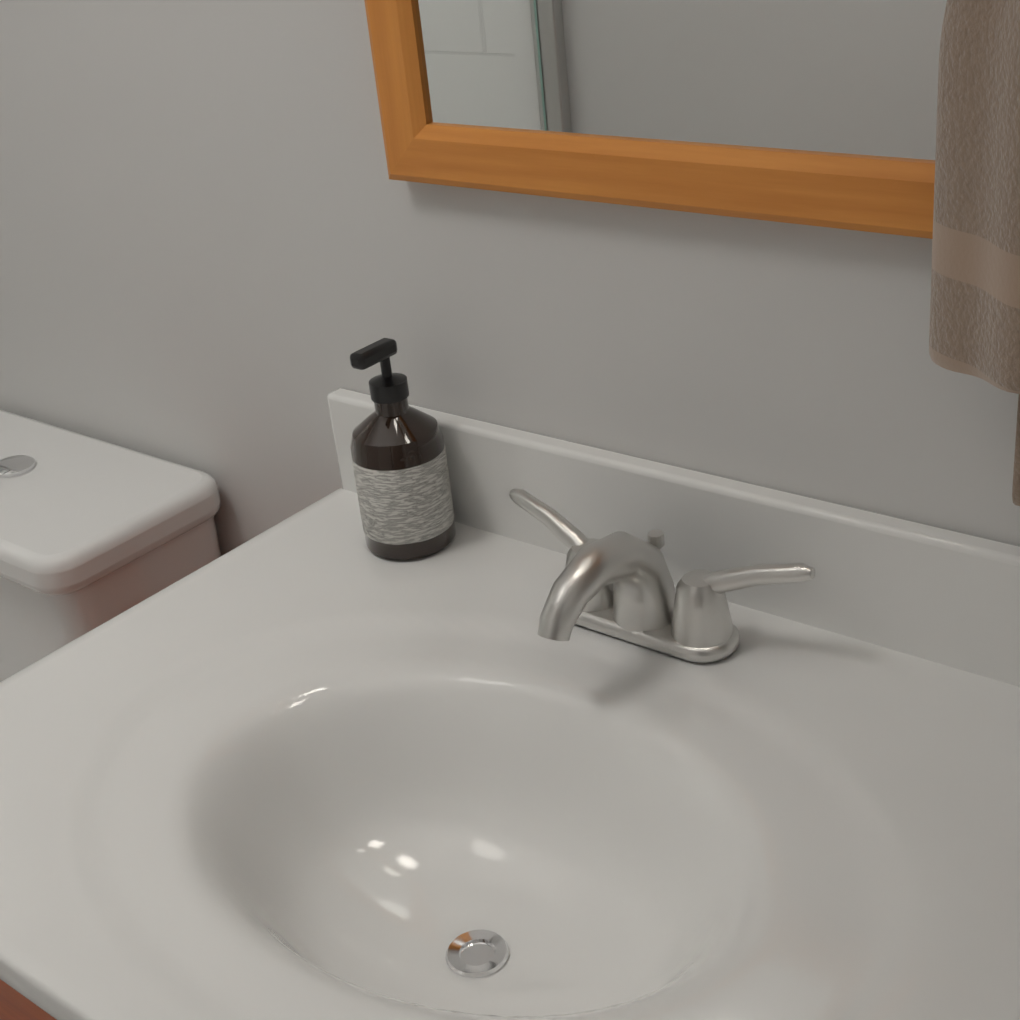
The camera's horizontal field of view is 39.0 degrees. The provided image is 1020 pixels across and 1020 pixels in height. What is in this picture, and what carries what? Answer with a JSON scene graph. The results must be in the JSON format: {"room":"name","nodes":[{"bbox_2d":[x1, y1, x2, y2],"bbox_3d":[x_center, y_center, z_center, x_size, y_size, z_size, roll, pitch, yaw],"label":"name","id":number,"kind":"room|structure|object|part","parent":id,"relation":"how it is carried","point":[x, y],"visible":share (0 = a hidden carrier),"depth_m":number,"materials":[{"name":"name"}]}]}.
{"room":"bathroom","nodes":[
{"label":"bathroom","id":0,"kind":"room"},
{"bbox_2d":[0,0,1019,555],"bbox_3d":[-0.469,-0.479,1.531,2.823,2.440,0.120,16,34,36],"label":"wall","id":1,"kind":"structure","parent":0,"point":[228,246],"depth_m":1.26,"materials":[{"name":"paint"}]},
{"bbox_2d":[364,0,946,238],"bbox_3d":[0.094,-0.539,0.862,0.579,0.731,0.022,16,34,36],"label":"mirror","id":2,"kind":"object","parent":1,"relation":"attached to","point":[821,113],"visible":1,"depth_m":1.00,"materials":[{"name":"brown wood"}]},
{"bbox_3d":[-0.113,-0.596,1.020,0.047,0.731,0.022,16,34,36],"label":"frame","id":3,"kind":"part","parent":2,"relation":"part of","materials":[{"name":"brown wood"}]},
{"bbox_3d":[0.127,-0.236,1.017,0.579,0.047,0.022,16,34,36],"label":"frame","id":4,"kind":"part","parent":2,"relation":"part of","materials":[{"name":"brown wood"}]},
{"bbox_2d":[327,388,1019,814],"bbox_3d":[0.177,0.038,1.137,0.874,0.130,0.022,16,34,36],"label":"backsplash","id":5,"kind":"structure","parent":1,"relation":"attached to","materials":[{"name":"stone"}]},
{"bbox_2d":[929,0,1019,505],"bbox_3d":[0.341,-0.289,0.720,0.258,0.741,0.109,16,34,36],"label":"towel","id":6,"kind":"object","parent":1,"relation":"attached to","point":[974,328],"visible":1,"depth_m":0.81,"materials":[{"name":"brown fabric"}]},
{"bbox_3d":[-0.351,1.100,1.162,4.123,0.050,1.760,16,34,36],"label":"floor","id":7,"kind":"structure","parent":0,"visible":0},
{"bbox_2d":[0,409,220,681],"bbox_3d":[-0.679,0.422,1.607,0.462,0.815,0.763,16,34,36],"label":"toilet","id":8,"kind":"object","parent":7,"relation":"on","point":[94,533],"visible":0.27,"depth_m":1.51,"materials":[{"name":"ceramic"}]},
{"bbox_2d":[0,388,1019,1019],"bbox_3d":[0.040,0.513,1.133,0.880,0.941,0.588,16,34,36],"label":"bathroom vanity","id":9,"kind":"object","parent":7,"relation":"on","point":[318,760],"visible":0.85,"depth_m":1.03,"materials":[{"name":"white ceramic"}]},
{"bbox_2d":[350,338,455,560],"bbox_3d":[-0.098,-0.057,1.249,0.082,0.190,0.082,16,34,36],"label":"soap bottle","id":10,"kind":"object","parent":9,"relation":"on","point":[400,465],"visible":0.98,"depth_m":1.23,"materials":[{"name":"brown glass"}]},
{"bbox_2d":[509,489,814,662],"bbox_3d":[0.071,0.067,1.068,0.273,0.101,0.150,16,34,36],"label":"faucet","id":11,"kind":"object","parent":9,"relation":"on","point":[618,584],"visible":1,"depth_m":1.06,"materials":[{"name":"silver metal"}]},
{"bbox_3d":[0.033,0.015,1.153,0.091,0.045,0.030,16,34,36],"label":"handle lever","id":12,"kind":"part","parent":11,"relation":"part of","materials":[{"name":"silver metal"}]},
{"bbox_3d":[0.071,0.062,1.065,0.051,0.090,0.149,16,34,36],"label":"spout","id":13,"kind":"part","parent":11,"relation":"part of","materials":[{"name":"silver metal"}]},
{"bbox_3d":[0.115,0.044,1.116,0.012,0.064,0.013,16,34,36],"label":"knob rod","id":14,"kind":"part","parent":11,"relation":"part of","materials":[{"name":"silver metal"}]},
{"bbox_3d":[0.175,0.054,1.045,0.091,0.045,0.030,16,34,36],"label":"handle lever","id":15,"kind":"part","parent":11,"relation":"part of","materials":[{"name":"silver metal"}]}
]}

